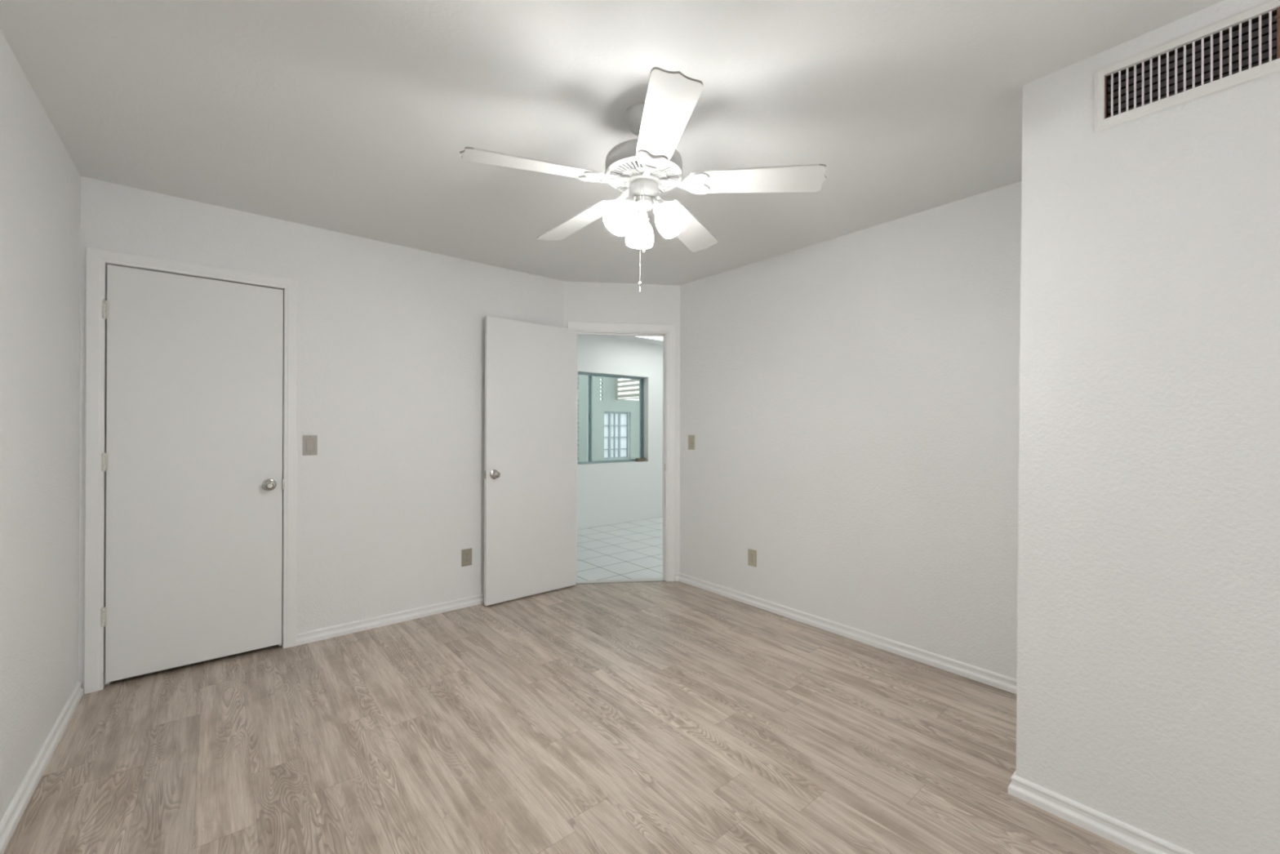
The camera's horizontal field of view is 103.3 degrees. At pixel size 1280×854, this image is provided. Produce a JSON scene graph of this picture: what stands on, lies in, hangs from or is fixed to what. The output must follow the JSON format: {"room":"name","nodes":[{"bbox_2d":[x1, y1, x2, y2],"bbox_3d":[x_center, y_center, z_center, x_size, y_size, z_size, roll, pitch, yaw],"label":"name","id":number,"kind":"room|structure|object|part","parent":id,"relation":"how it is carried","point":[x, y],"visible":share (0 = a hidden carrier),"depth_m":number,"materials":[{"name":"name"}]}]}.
{"room":"empty bedroom","nodes":[
{"label":"empty bedroom","id":0,"kind":"room"},
{"bbox_2d":[0,30,80,822],"bbox_3d":[-0.727,0.039,-0.005,0.120,2.440,6.363,0,0,-40],"label":"wall","id":1,"kind":"structure","parent":0,"point":[40,182],"depth_m":1.79,"materials":[{"name":"paint"}]},
{"bbox_2d":[0,681,83,853],"bbox_3d":[-0.672,1.226,0.031,0.018,0.065,6.107,0,0,-40],"label":"baseboard","id":2,"kind":"structure","parent":1,"relation":"attached to","point":[10,820],"depth_m":1.79,"materials":[{"name":"white paint"}]},
{"bbox_2d":[78,176,564,693],"bbox_3d":[-1.667,0.042,3.274,2.633,2.440,0.120,0,0,-40],"label":"wall","id":3,"kind":"structure","parent":0,"point":[391,377],"depth_m":3.17,"materials":[{"name":"paint"}]},
{"bbox_2d":[84,246,297,693],"bbox_3d":[-2.340,0.203,2.704,0.836,2.113,0.136,0,0,-40],"label":"door frame","id":4,"kind":"structure","parent":3,"relation":"attached to","point":[96,259],"depth_m":2.44,"materials":[{"name":"white paint"}]},
{"bbox_2d":[101,264,284,682],"bbox_3d":[-2.301,0.225,2.652,0.719,2.019,0.098,0,0,-40],"label":"door","id":5,"kind":"structure","parent":3,"relation":"in","point":[192,462],"depth_m":2.63,"materials":[{"name":"paint"}]},
{"bbox_3d":[-2.068,0.325,2.825,0.067,0.067,0.061,0,0,-40],"label":"knob","id":6,"kind":"part","parent":5,"relation":"part of","materials":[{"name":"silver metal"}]},
{"bbox_2d":[302,435,317,455],"bbox_3d":[-1.934,0.107,2.967,0.072,0.117,0.010,0,0,-40],"label":"light switch","id":7,"kind":"object","parent":3,"relation":"attached to","point":[309,442],"visible":1,"depth_m":2.96,"materials":[{"name":"beige plastic"}]},
{"bbox_2d":[295,593,484,645],"bbox_3d":[-1.304,1.230,3.487,1.775,0.065,0.018,0,0,-40],"label":"baseboard","id":8,"kind":"structure","parent":3,"relation":"attached to","point":[304,637],"depth_m":3.22,"materials":[{"name":"white paint"}]},
{"bbox_2d":[461,547,471,566],"bbox_3d":[-1.219,0.918,3.564,0.074,0.118,0.008,0,0,-40],"label":"wall outlet","id":9,"kind":"object","parent":3,"relation":"attached to","point":[466,554],"visible":1,"depth_m":3.56,"materials":[{"name":"beige plastic"}]},
{"bbox_2d":[484,315,576,605],"bbox_3d":[-0.802,0.238,3.800,0.766,2.030,0.163,0,0,-40],"label":"door","id":10,"kind":"structure","parent":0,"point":[530,448],"depth_m":3.77,"materials":[{"name":"paint"}]},
{"bbox_3d":[-1.012,0.334,3.556,0.067,0.067,0.064,0,0,-40],"label":"knob","id":11,"kind":"part","parent":10,"relation":"part of","materials":[{"name":"silver metal"}]},
{"bbox_2d":[3,580,1137,853],"bbox_3d":[0.323,1.314,1.363,3.750,0.100,7.120,0,0,-40],"label":"floor","id":12,"kind":"structure","parent":0,"point":[674,717],"depth_m":2.01,"materials":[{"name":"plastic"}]},
{"bbox_2d":[575,580,665,584],"bbox_3d":[-0.155,1.266,4.125,0.731,0.004,0.008,0,0,-7],"label":"threshold","id":13,"kind":"object","parent":12,"relation":"on","point":[652,580],"visible":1,"depth_m":4.12,"materials":[{"name":"grey"}]},
{"bbox_2d":[0,0,1223,345],"bbox_3d":[1.326,-1.221,2.906,7.250,0.100,8.210,0,0,-40],"label":"ceiling","id":14,"kind":"structure","parent":0,"point":[355,117],"depth_m":1.82,"materials":[{"name":"paint"}]},
{"bbox_2d":[459,66,826,292],"bbox_3d":[-0.019,-0.834,1.929,1.258,0.682,1.229,0,0,-40],"label":"ceiling fan","id":15,"kind":"object","parent":14,"relation":"hanging from","point":[648,166],"visible":1,"depth_m":1.82,"materials":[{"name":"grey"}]},
{"bbox_3d":[-0.362,-0.891,1.726,0.479,0.055,0.135,0,0,-25],"label":"blade","id":16,"kind":"part","parent":15,"relation":"part of","materials":[{"name":"white wood"}]},
{"bbox_3d":[-0.272,-0.890,2.206,0.135,0.055,0.479,0,0,-43],"label":"blade","id":17,"kind":"part","parent":15,"relation":"part of","materials":[{"name":"white wood"}]},
{"bbox_3d":[-0.064,-0.772,1.845,0.111,0.103,0.111,41,-24,-27],"label":"lamp shade","id":18,"kind":"part","parent":15,"relation":"part of","materials":[{"name":"white glass"}]},
{"bbox_3d":[-0.060,-0.778,1.848,0.050,0.072,0.050,41,-24,-27],"label":"bulb","id":19,"kind":"part","parent":15,"relation":"part of","materials":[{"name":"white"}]},
{"bbox_2d":[622,197,636,211],"bbox_3d":[-0.039,-0.817,1.864,0.056,0.051,0.061,0,0,-40],"label":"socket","id":20,"kind":"object","parent":15,"relation":"attached to","point":[631,202],"depth_m":1.84,"materials":[{"name":"white glass"}]},
{"bbox_3d":[0.000,-0.511,1.846,0.011,0.039,0.011,0,0,16],"label":"chain pull","id":21,"kind":"part","parent":15,"relation":"part of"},
{"bbox_3d":[0.001,-0.772,2.000,0.111,0.103,0.111,20,38,19],"label":"lamp shade","id":22,"kind":"part","parent":15,"relation":"part of","materials":[{"name":"white glass"}]},
{"bbox_3d":[0.001,-0.705,1.846,0.004,0.364,0.003,0,0,-40],"label":"pull chain","id":23,"kind":"part","parent":15,"relation":"part of","materials":[{"name":"white metal"}]},
{"bbox_2d":[635,210,648,222],"bbox_3d":[0.005,-0.817,1.971,0.060,0.051,0.057,0,0,-40],"label":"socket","id":24,"kind":"object","parent":15,"relation":"attached to","point":[637,214],"depth_m":1.95,"materials":[{"name":"white glass"}]},
{"bbox_3d":[0.014,-0.768,1.846,0.004,0.239,0.003,0,0,-40],"label":"pull chain","id":25,"kind":"part","parent":15,"relation":"part of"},
{"bbox_3d":[0.014,-0.934,1.904,0.180,0.016,0.180,0,0,-40],"label":"plate","id":26,"kind":"part","parent":15,"relation":"part of","materials":[{"name":"white metal"}]},
{"bbox_3d":[0.056,-0.842,1.887,0.035,0.033,0.018,0,0,23],"label":"lamp arm","id":27,"kind":"part","parent":15,"relation":"part of"},
{"bbox_2d":[652,199,666,214],"bbox_3d":[0.075,-0.817,1.879,0.060,0.051,0.056,0,0,-40],"label":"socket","id":28,"kind":"object","parent":15,"relation":"attached to","point":[658,205],"depth_m":1.85,"materials":[{"name":"white glass"}]},
{"bbox_3d":[0.067,-0.890,1.492,0.135,0.055,0.479,0,0,-7],"label":"blade","id":29,"kind":"part","parent":15,"relation":"part of","materials":[{"name":"white wood"}]},
{"bbox_3d":[0.103,-0.772,1.867,0.111,0.103,0.111,-32,-13,-9],"label":"lamp shade","id":30,"kind":"part","parent":15,"relation":"part of","materials":[{"name":"white glass"}]},
{"bbox_3d":[0.212,-0.889,2.269,0.135,0.055,0.479,0,0,29],"label":"blade","id":31,"kind":"part","parent":15,"relation":"part of","materials":[{"name":"white wood"}]},
{"bbox_3d":[0.422,-0.889,1.828,0.479,0.055,0.135,0,0,11],"label":"blade","id":32,"kind":"part","parent":15,"relation":"part of","materials":[{"name":"white wood"}]},
{"bbox_2d":[577,334,662,528],"bbox_3d":[-0.766,0.050,6.403,5.780,2.440,0.160,0,0,-40],"label":"wall","id":33,"kind":"structure","parent":0,"point":[614,492],"depth_m":6.79,"materials":[{"name":"white paint"}]},
{"bbox_2d":[577,372,644,464],"bbox_3d":[-0.644,-0.111,6.554,1.778,1.166,0.065,0,0,-40],"label":"window","id":34,"kind":"structure","parent":33,"relation":"attached to","point":[590,375],"depth_m":6.71,"materials":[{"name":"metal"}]},
{"bbox_3d":[-0.969,-0.112,6.275,0.896,1.140,0.020,0,0,-40],"label":"sash","id":35,"kind":"part","parent":34,"relation":"part of","materials":[{"name":"green metal"}]},
{"bbox_2d":[635,457,646,461],"bbox_3d":[0.012,0.452,7.006,0.178,0.048,0.085,0,0,-40],"label":"sill stone","id":36,"kind":"structure","parent":33,"relation":"on","point":[636,459],"depth_m":6.97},
{"bbox_2d":[577,516,662,581],"bbox_3d":[0.609,1.321,4.926,5.750,0.099,4.190,0,0,-40],"label":"floor","id":37,"kind":"structure","parent":0,"point":[632,549],"depth_m":5.17,"materials":[{"name":"white tile"}]},
{"bbox_2d":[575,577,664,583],"bbox_3d":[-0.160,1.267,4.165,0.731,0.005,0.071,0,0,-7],"label":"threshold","id":38,"kind":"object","parent":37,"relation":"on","point":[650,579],"visible":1,"depth_m":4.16,"materials":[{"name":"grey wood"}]},
{"bbox_2d":[563,280,679,572],"bbox_3d":[-0.183,0.048,4.184,1.020,2.440,0.120,0,0,-7],"label":"wall","id":39,"kind":"structure","parent":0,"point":[583,301],"depth_m":4.14,"materials":[{"name":"paint"}]},
{"bbox_2d":[567,321,675,582],"bbox_3d":[-0.158,0.210,4.179,0.884,2.116,0.136,0,0,-7],"label":"door frame","id":40,"kind":"structure","parent":39,"relation":"attached to","point":[669,329],"depth_m":4.16,"materials":[{"name":"white paint"}]},
{"bbox_2d":[635,336,662,340],"bbox_3d":[0.424,-1.152,6.386,1.220,0.030,0.610,0,0,-40],"label":"ceiling","id":41,"kind":"structure","parent":0,"point":[646,337],"depth_m":6.46,"materials":[{"name":"white paint"}]},
{"bbox_2d":[679,181,1022,679],"bbox_3d":[1.188,0.050,3.266,0.140,2.440,2.714,0,0,-40],"label":"wall","id":42,"kind":"structure","parent":0,"point":[850,403],"depth_m":2.94,"materials":[{"name":"paint"}]},
{"bbox_2d":[688,435,694,449],"bbox_3d":[0.410,0.123,4.076,0.019,0.118,0.072,0,0,-40],"label":"light switch","id":43,"kind":"object","parent":42,"relation":"attached to","point":[691,437],"visible":1,"depth_m":4.07,"materials":[{"name":"beige plastic"}]},
{"bbox_2d":[747,548,756,567],"bbox_3d":[0.800,0.933,3.611,0.008,0.118,0.074,0,0,-40],"label":"wall outlet","id":44,"kind":"object","parent":42,"relation":"attached to","point":[752,553],"visible":1,"depth_m":3.61,"materials":[{"name":"beige plastic"}]},
{"bbox_2d":[674,572,1195,853],"bbox_3d":[1.794,1.236,1.774,0.832,0.065,5.628,0,0,-40],"label":"baseboard","id":45,"kind":"structure","parent":42,"relation":"attached to","point":[989,677],"depth_m":2.44,"materials":[{"name":"white paint"}]},
{"bbox_2d":[1015,0,1279,853],"bbox_3d":[2.648,0.049,0.769,0.814,2.440,3.232,0,0,-40],"label":"wall","id":46,"kind":"structure","parent":0,"point":[1148,690],"depth_m":1.49,"materials":[{"name":"paint"}]},
{"bbox_2d":[1093,0,1279,133],"bbox_3d":[1.698,-1.024,1.348,0.108,0.198,0.721,0,0,-40],"label":"air vent","id":47,"kind":"object","parent":46,"relation":"in","point":[1248,51],"visible":0.99,"depth_m":1.45,"materials":[{"name":"white metal"}]},
{"label":"outside","id":48,"kind":"structure","parent":0,"visible":0},
{"bbox_3d":[-0.575,1.345,9.277,7.000,0.100,4.010,0,0,-40],"label":"ground","id":49,"kind":"structure","parent":48,"visible":0},
{"bbox_2d":[577,374,639,462],"bbox_3d":[-1.113,-0.026,9.460,4.000,2.640,1.160,0,0,-40],"label":"wall","id":50,"kind":"structure","parent":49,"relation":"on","point":[606,397],"depth_m":10.39,"materials":[{"name":"paint"}]},
{"bbox_2d":[604,411,628,459],"bbox_3d":[-0.526,0.178,10.738,0.700,1.000,0.043,0,0,-40],"label":"window","id":51,"kind":"structure","parent":50,"relation":"attached to","point":[615,423],"depth_m":10.77,"materials":[{"name":"white glass"}]}
]}

